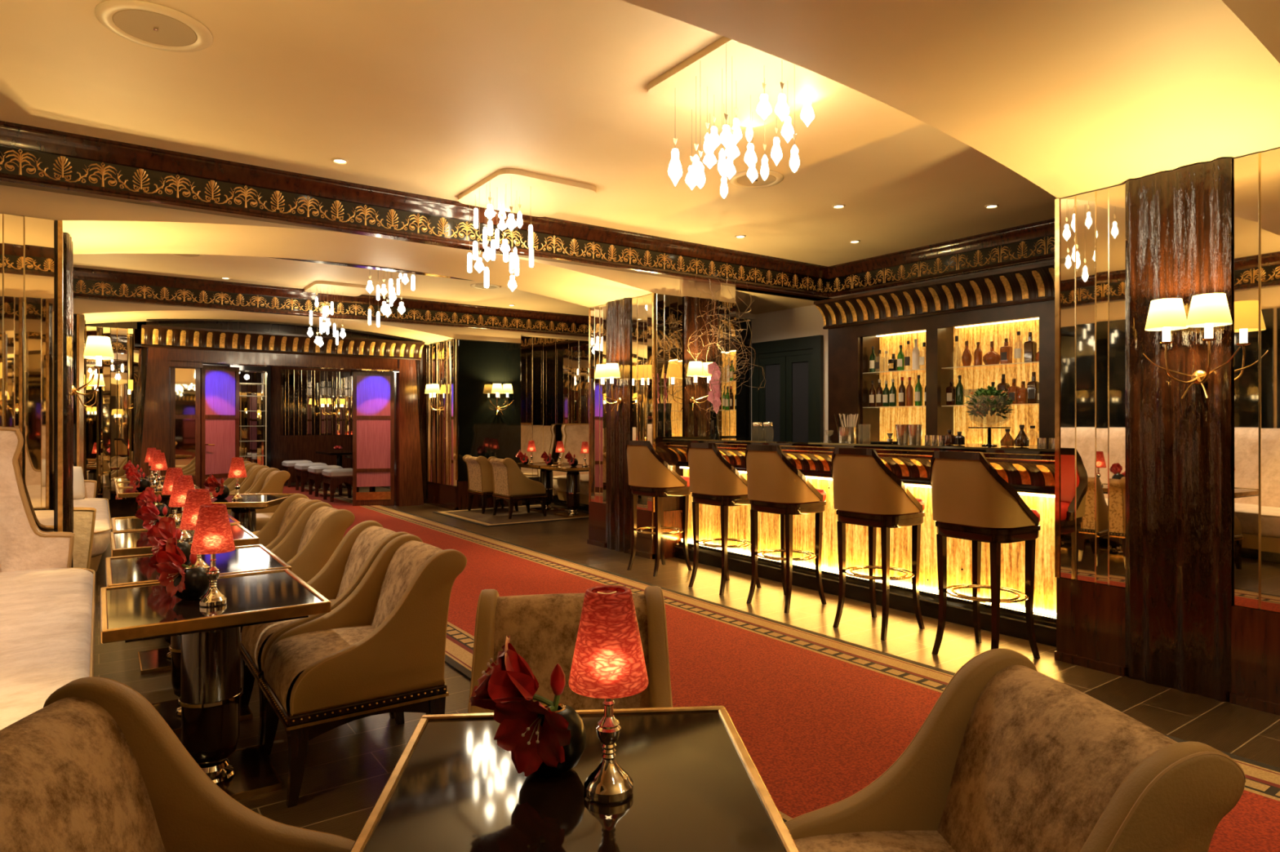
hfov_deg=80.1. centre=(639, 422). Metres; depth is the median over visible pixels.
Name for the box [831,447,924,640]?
bar stool
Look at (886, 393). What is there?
bottle
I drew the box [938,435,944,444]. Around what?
shot glass
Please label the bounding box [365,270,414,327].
chandelier
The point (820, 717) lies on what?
carpet runner
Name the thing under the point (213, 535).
table lamp
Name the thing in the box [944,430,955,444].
bottle
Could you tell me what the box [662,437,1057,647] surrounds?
bar counter
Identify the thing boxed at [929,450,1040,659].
bar stool
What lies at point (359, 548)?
armchair
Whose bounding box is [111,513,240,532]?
cocktail table
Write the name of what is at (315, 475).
upholstered stool
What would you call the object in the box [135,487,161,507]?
amaryllis
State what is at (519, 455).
amaryllis
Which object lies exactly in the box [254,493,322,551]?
armchair
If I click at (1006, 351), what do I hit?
bottle
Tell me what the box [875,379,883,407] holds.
bottle
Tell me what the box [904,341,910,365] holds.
bottle
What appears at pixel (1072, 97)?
ceiling
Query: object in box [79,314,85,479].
mirror
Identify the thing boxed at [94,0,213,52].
ceiling speaker
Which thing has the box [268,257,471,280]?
trim
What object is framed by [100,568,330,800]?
cocktail table
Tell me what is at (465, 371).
column
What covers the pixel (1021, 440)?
carafe
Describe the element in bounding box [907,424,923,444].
cocktail shaker
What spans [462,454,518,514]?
armchair
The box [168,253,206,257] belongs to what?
ceiling speaker
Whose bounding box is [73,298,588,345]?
ceiling
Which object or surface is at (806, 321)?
wall
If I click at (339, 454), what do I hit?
table
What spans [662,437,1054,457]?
countertop
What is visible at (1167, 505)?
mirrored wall
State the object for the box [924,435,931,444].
shot glass
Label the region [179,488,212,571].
table lamp
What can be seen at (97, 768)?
armchair
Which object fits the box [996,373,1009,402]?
bottle
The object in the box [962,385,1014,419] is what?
plant
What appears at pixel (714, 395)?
orchid arrangement
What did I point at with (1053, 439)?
tumbler
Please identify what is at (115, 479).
cocktail table
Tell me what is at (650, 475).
bar stool
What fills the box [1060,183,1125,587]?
mirror
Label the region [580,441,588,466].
table lamp
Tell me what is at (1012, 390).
bottle
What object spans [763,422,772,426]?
glass jar
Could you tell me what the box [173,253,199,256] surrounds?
grille
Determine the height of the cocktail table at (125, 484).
0.670 m
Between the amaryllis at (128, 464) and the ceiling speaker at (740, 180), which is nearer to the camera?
the ceiling speaker at (740, 180)
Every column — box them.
[72,313,85,479]
[426,338,522,510]
[586,293,736,559]
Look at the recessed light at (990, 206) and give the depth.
5.99 m
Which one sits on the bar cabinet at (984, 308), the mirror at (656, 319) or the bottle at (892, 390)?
the bottle at (892, 390)
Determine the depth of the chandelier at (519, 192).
5.56 m
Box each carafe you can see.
[1000,428,1014,446]
[1014,424,1029,446]
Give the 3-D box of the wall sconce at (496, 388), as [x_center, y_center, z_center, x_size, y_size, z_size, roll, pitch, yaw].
[-2.061,-0.339,11.320,0.385,0.461,0.229,0,0,-35]
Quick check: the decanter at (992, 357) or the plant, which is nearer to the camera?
the plant
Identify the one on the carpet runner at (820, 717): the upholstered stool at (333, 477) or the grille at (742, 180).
the upholstered stool at (333, 477)
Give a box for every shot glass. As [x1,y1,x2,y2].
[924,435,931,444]
[931,435,938,444]
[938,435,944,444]
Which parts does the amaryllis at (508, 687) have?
stem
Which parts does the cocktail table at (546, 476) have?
plate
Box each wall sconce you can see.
[71,336,114,406]
[84,373,104,413]
[424,383,440,414]
[490,383,513,415]
[594,363,621,411]
[684,361,711,411]
[1142,293,1240,399]
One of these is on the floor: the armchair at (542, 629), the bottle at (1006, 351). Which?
the armchair at (542, 629)
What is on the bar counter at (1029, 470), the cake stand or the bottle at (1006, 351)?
the cake stand
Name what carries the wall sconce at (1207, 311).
attached to the mirrored wall at (1167, 505)
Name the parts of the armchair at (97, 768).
backrest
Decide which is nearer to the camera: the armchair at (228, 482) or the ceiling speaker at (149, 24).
the ceiling speaker at (149, 24)
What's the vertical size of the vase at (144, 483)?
0.112 m
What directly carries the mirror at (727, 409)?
attached to the column at (647, 336)
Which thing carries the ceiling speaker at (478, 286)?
attached to the ceiling at (431, 98)
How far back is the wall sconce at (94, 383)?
8.94 m
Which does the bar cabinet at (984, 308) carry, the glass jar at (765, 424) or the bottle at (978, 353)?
the bottle at (978, 353)
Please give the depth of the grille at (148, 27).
3.27 m
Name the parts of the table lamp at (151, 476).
lamp shade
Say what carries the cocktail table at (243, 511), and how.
on the floor
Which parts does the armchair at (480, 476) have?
leg, panel, backrest, gilt moulding, seat rail, leg, panel, leg, leg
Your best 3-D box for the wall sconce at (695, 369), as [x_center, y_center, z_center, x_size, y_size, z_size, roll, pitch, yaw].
[0.573,-0.339,7.236,0.385,0.461,0.229,0,0,-35]
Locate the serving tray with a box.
[871,440,897,443]
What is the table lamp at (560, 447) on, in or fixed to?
on the cocktail table at (546, 476)
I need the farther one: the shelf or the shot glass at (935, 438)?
the shelf
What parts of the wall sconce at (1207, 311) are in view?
lamp shade, branch arm, lamp shade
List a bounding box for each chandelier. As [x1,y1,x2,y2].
[304,280,367,346]
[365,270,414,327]
[458,168,595,291]
[647,36,848,198]
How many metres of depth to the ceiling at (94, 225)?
5.92 m
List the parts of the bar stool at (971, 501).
leg, leg, frame, seat frame, leg, leg, seat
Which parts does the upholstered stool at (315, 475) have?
seat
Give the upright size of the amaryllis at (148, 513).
0.196 m
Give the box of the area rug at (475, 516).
[432,504,588,527]
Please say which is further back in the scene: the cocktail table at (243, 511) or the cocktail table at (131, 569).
the cocktail table at (243, 511)
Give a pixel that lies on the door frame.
(352, 371)
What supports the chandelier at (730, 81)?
hanging from the ceiling at (431, 98)
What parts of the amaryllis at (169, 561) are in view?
stem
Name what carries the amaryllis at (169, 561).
on the cocktail table at (211, 691)
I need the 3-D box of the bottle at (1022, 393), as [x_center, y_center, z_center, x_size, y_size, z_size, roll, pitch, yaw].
[3.281,-0.254,6.516,0.078,0.195,0.078,0,0,-35]
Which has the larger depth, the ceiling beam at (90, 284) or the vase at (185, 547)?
the ceiling beam at (90, 284)
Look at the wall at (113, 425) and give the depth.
9.70 m
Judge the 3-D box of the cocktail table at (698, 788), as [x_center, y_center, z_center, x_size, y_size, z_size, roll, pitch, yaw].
[-0.107,0.945,1.255,0.640,0.670,0.724,0,0,-5]
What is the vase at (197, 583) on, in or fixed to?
on the cocktail table at (211, 691)
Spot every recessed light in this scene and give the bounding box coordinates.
[331,157,348,164]
[734,235,746,238]
[831,204,845,208]
[848,240,860,243]
[984,204,999,208]
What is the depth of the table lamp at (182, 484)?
3.93 m
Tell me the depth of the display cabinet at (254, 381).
15.33 m
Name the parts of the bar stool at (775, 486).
leg, leg, frame, seat frame, leg, leg, seat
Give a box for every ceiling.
[0,0,1057,315]
[0,185,823,314]
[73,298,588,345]
[621,0,1279,198]
[735,287,819,319]
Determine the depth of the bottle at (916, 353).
7.35 m
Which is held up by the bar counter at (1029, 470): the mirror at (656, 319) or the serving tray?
the serving tray
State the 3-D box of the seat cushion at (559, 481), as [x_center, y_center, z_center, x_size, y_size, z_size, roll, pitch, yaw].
[-0.119,0.931,10.713,0.980,0.207,3.300,0,0,-35]
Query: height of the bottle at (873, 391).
0.270 m
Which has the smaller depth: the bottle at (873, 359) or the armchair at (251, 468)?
the bottle at (873, 359)
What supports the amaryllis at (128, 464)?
on the cocktail table at (115, 479)
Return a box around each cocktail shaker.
[895,424,909,444]
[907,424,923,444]
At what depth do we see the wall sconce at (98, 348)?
5.04 m
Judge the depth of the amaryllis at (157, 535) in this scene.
3.22 m
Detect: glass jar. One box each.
[752,422,761,426]
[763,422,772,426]
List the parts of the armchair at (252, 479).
panel, backrest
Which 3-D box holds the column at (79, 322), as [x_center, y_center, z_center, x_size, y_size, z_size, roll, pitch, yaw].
[-6.961,0.035,8.689,1.022,2.490,1.211,0,0,-35]
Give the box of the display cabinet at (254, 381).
[227,364,270,467]
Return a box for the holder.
[838,426,855,442]
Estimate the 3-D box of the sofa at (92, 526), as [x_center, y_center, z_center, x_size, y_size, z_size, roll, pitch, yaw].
[-5.427,0.650,6.853,1.076,1.260,3.454,0,0,-35]
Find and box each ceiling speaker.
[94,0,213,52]
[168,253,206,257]
[470,283,501,289]
[728,169,783,188]
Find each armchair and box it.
[0,676,355,851]
[208,461,256,493]
[209,463,262,496]
[226,468,290,515]
[231,465,275,493]
[240,502,355,634]
[240,520,408,745]
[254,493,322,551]
[258,533,466,808]
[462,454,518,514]
[467,586,672,713]
[487,456,546,519]
[784,648,1245,851]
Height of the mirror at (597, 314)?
2.050 m
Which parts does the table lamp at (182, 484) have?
lamp shade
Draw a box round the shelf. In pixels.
[239,371,264,465]
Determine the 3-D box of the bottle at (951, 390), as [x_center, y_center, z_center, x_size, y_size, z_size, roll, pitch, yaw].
[2.892,-0.281,7.062,0.079,0.250,0.078,0,0,-35]
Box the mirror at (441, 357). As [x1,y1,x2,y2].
[426,339,457,486]
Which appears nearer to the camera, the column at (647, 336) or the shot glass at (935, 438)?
the shot glass at (935, 438)
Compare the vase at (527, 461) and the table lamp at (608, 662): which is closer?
the table lamp at (608, 662)
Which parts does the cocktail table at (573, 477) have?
plate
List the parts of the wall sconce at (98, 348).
branch arm, lamp shade, lamp shade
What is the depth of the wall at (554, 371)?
12.04 m
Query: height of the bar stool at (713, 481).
1.125 m
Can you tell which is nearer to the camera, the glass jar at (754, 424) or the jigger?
the jigger
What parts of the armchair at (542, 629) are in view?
panel, panel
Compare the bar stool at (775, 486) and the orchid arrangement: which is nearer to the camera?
the bar stool at (775, 486)
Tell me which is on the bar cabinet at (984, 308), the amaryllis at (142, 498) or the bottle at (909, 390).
the bottle at (909, 390)
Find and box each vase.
[135,478,151,491]
[153,503,169,516]
[173,565,209,599]
[177,541,191,567]
[214,484,229,499]
[520,457,528,464]
[534,702,586,776]
[546,457,553,465]
[570,457,577,466]
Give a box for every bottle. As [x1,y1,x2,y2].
[869,346,876,373]
[869,380,875,407]
[875,350,880,368]
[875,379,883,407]
[882,380,889,406]
[888,354,897,371]
[889,378,896,406]
[897,345,904,371]
[898,377,906,406]
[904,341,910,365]
[906,377,913,406]
[911,338,919,369]
[915,374,922,406]
[919,342,925,364]
[924,386,925,405]
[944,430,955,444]
[946,378,956,405]
[953,431,964,444]
[955,375,964,405]
[973,342,982,366]
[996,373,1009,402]
[1000,338,1012,364]
[1007,378,1019,404]
[1013,331,1021,358]
[1017,381,1027,404]
[1023,332,1036,363]
[1026,372,1039,404]
[1035,347,1039,362]
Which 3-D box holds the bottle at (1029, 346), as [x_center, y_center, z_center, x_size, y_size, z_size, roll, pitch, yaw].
[3.316,-0.636,6.468,0.078,0.260,0.078,0,0,-35]
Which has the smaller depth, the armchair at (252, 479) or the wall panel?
the wall panel
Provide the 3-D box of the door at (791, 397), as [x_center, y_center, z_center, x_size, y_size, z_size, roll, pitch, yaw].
[1.726,0.150,9.006,0.050,2.260,1.100,0,0,-35]
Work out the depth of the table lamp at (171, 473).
4.59 m
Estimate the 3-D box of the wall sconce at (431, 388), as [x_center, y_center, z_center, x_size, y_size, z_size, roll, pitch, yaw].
[-3.086,-0.339,11.426,0.229,0.461,0.385,0,0,-35]
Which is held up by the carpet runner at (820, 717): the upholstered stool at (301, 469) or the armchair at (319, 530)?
the upholstered stool at (301, 469)
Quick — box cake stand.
[968,426,1011,446]
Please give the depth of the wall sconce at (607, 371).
7.42 m
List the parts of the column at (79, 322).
black glass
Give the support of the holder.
on the bar counter at (1029, 470)
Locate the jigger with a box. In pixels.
[887,433,893,441]
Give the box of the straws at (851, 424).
[839,413,858,426]
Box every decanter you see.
[961,341,972,366]
[982,341,999,365]
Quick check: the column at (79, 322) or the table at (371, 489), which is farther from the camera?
the table at (371, 489)
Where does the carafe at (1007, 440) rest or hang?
on the bar counter at (1029, 470)
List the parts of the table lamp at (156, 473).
lamp shade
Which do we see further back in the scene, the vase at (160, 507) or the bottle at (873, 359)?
the bottle at (873, 359)
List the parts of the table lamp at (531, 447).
lamp shade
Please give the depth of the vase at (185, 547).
3.21 m
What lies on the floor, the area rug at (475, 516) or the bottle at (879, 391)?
the area rug at (475, 516)
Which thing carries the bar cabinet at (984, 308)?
on the floor
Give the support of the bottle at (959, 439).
on the bar counter at (1029, 470)
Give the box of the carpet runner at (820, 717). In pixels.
[282,484,1279,851]
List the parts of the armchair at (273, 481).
panel, backrest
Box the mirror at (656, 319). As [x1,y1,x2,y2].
[631,293,682,511]
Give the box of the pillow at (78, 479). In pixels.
[73,466,84,499]
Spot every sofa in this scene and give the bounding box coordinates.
[0,426,95,730]
[72,480,111,573]
[552,423,588,511]
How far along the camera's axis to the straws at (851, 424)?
5.75 m
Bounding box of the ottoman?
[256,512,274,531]
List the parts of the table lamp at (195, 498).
lamp shade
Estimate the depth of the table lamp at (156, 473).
7.61 m
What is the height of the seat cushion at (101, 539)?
0.207 m
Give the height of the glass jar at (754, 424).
0.150 m
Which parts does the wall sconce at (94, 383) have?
branch arm, lamp shade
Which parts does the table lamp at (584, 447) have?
lamp shade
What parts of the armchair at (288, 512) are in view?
backrest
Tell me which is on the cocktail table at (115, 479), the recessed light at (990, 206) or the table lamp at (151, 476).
the table lamp at (151, 476)
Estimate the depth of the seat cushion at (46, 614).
2.97 m
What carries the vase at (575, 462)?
on the cocktail table at (573, 477)
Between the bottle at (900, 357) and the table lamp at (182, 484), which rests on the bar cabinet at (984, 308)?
the bottle at (900, 357)
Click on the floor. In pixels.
(348, 766)
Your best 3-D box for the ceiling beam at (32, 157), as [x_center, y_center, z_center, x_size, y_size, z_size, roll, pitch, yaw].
[-1.044,-1.540,6.215,7.814,0.330,0.140,0,0,-35]
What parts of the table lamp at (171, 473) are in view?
lamp shade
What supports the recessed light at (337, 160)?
in the ceiling at (431, 98)
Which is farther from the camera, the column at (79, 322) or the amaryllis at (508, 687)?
the column at (79, 322)
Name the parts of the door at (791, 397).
glass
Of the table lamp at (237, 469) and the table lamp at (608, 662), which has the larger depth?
the table lamp at (237, 469)
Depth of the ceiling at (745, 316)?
9.31 m
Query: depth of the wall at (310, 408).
16.34 m
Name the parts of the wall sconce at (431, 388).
lamp shade, lamp shade, branch arm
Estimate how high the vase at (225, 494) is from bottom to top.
0.112 m
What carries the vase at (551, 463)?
on the cocktail table at (546, 476)
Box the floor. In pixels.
[93,481,1279,840]
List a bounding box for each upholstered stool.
[281,460,312,487]
[294,462,327,492]
[307,465,342,497]
[322,468,359,502]
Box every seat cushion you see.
[0,568,93,730]
[73,497,111,556]
[552,474,588,495]
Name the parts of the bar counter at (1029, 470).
moulding, moulding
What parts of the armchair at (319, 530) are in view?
panel, backrest, panel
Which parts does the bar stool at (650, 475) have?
leg, frame, leg, seat frame, leg, seat, leg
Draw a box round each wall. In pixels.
[84,320,427,518]
[146,361,351,483]
[520,335,588,505]
[735,318,751,438]
[751,305,827,439]
[1054,147,1279,715]
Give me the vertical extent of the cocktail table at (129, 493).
0.670 m
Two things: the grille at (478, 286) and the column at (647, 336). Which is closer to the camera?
the column at (647, 336)
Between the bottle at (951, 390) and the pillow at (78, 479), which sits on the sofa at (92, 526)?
the pillow at (78, 479)
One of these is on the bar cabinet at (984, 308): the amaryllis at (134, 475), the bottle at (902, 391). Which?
the bottle at (902, 391)
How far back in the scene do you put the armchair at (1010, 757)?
1.37 m
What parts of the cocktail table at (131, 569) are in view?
plate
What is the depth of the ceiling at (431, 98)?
4.36 m
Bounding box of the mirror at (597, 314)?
[590,304,605,504]
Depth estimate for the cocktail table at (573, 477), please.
10.31 m
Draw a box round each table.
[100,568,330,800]
[105,544,291,734]
[110,523,258,675]
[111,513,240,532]
[113,475,165,507]
[114,480,194,489]
[115,484,200,514]
[178,493,295,532]
[315,450,352,488]
[344,455,375,492]
[350,706,799,851]
[516,462,568,512]
[539,464,588,517]
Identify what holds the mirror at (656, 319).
attached to the column at (647, 336)
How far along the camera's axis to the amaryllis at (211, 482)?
6.05 m
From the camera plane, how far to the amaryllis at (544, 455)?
10.64 m
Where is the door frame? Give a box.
[351,369,392,488]
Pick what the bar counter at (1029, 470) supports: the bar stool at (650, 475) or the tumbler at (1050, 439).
the tumbler at (1050, 439)
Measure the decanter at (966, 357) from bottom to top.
0.235 m
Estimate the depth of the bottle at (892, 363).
7.55 m
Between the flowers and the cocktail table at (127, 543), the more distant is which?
the flowers
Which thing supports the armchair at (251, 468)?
on the floor
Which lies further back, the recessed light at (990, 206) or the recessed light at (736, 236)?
the recessed light at (736, 236)
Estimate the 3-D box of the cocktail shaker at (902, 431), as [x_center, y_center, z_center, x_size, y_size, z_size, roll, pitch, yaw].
[1.846,0.083,5.343,0.100,0.135,0.100,0,0,-35]
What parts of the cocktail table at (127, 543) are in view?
plate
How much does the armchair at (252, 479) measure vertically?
0.801 m
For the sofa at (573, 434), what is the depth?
11.95 m
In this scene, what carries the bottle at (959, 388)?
on the bar cabinet at (984, 308)
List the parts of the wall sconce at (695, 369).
lamp shade, branch arm, lamp shade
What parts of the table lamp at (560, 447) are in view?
lamp shade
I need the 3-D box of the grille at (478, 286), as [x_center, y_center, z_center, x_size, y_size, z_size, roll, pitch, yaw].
[-1.928,-1.695,9.512,0.277,0.004,0.277,0,0,36]
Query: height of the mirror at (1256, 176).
2.050 m
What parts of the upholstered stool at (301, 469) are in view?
arched frame, seat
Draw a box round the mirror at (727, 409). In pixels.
[719,301,736,436]
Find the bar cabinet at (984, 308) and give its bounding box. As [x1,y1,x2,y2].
[813,261,1054,445]
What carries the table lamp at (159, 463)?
on the cocktail table at (129, 493)
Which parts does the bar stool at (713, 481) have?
leg, frame, seat frame, leg, leg, leg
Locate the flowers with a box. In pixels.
[333,445,342,449]
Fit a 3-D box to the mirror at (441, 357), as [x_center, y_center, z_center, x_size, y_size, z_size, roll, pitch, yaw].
[-2.605,-0.140,11.820,1.089,2.140,1.156,0,0,-35]
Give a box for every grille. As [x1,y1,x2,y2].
[111,8,197,46]
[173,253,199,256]
[474,284,497,288]
[736,173,776,186]
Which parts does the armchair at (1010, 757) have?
seat, panel, backrest, panel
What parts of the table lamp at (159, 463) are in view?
lamp shade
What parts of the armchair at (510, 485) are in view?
leg, panel, backrest, leg, gilt moulding, seat rail, panel, leg, leg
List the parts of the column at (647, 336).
dado panel, rippled lacquer panel, dado panel, dado panel, rippled lacquer panel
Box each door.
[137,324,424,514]
[751,335,823,439]
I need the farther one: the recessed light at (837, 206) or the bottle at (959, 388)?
the bottle at (959, 388)
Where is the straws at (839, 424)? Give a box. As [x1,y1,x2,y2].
[834,413,847,434]
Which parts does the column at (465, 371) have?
dado panel, black glass, dado panel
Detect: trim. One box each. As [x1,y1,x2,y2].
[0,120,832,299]
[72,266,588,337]
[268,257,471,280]
[822,218,1054,299]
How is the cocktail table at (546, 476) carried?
on the area rug at (475, 516)
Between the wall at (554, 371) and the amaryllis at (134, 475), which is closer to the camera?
the amaryllis at (134, 475)
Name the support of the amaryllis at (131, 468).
on the cocktail table at (125, 484)
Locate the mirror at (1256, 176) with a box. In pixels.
[1233,147,1279,613]
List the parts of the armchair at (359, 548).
leg, nail trim, gilt moulding, seat rail, leg, seat, panel, panel, backrest, leg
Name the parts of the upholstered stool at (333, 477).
seat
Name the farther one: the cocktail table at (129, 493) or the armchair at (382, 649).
the cocktail table at (129, 493)
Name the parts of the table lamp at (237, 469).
lamp shade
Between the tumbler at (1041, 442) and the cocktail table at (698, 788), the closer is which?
the cocktail table at (698, 788)
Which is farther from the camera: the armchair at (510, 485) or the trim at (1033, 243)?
the armchair at (510, 485)
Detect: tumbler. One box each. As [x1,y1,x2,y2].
[1036,438,1046,447]
[1048,438,1052,447]
[1052,438,1054,448]
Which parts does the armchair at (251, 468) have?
panel, backrest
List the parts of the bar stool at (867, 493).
leg, leg, frame, seat frame, leg, leg, seat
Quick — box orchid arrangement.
[688,273,765,438]
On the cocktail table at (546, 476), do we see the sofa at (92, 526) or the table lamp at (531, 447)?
the table lamp at (531, 447)
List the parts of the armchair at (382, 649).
leg, leg, seat, panel, nail trim, seat rail, gilt moulding, panel, leg, backrest, leg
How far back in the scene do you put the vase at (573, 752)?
1.32 m
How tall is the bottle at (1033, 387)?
0.270 m
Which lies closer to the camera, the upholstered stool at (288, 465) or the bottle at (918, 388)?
the bottle at (918, 388)
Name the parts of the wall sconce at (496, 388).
lamp shade, branch arm, lamp shade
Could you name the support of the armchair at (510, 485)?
on the area rug at (475, 516)
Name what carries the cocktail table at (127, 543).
on the floor
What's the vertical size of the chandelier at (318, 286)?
0.793 m
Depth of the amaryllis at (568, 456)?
10.38 m
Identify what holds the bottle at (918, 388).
on the bar cabinet at (984, 308)
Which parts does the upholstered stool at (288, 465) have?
arched frame, seat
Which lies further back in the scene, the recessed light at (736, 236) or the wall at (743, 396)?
the wall at (743, 396)
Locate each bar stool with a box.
[625,440,692,577]
[686,442,760,595]
[745,444,826,613]
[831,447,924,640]
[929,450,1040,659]
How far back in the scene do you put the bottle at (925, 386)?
7.25 m
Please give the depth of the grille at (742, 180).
5.35 m
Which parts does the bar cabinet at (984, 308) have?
crown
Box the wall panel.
[0,213,73,568]
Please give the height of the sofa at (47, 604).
1.260 m
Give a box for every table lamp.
[144,448,155,479]
[148,449,161,484]
[151,453,167,490]
[161,467,182,524]
[168,475,195,541]
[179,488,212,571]
[190,503,235,607]
[227,457,246,500]
[527,440,536,464]
[555,440,564,465]
[568,585,648,804]
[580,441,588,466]
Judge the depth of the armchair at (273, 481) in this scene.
7.52 m
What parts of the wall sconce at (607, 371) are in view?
lamp shade, branch arm, lamp shade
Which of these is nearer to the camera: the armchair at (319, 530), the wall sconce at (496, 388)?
the armchair at (319, 530)
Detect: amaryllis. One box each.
[122,460,138,471]
[124,463,142,477]
[125,467,145,489]
[134,497,167,531]
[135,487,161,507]
[146,516,181,555]
[148,537,197,597]
[203,473,224,497]
[469,635,571,777]
[515,449,528,462]
[541,450,551,463]
[564,451,575,465]
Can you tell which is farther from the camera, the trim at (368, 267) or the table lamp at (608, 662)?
the trim at (368, 267)

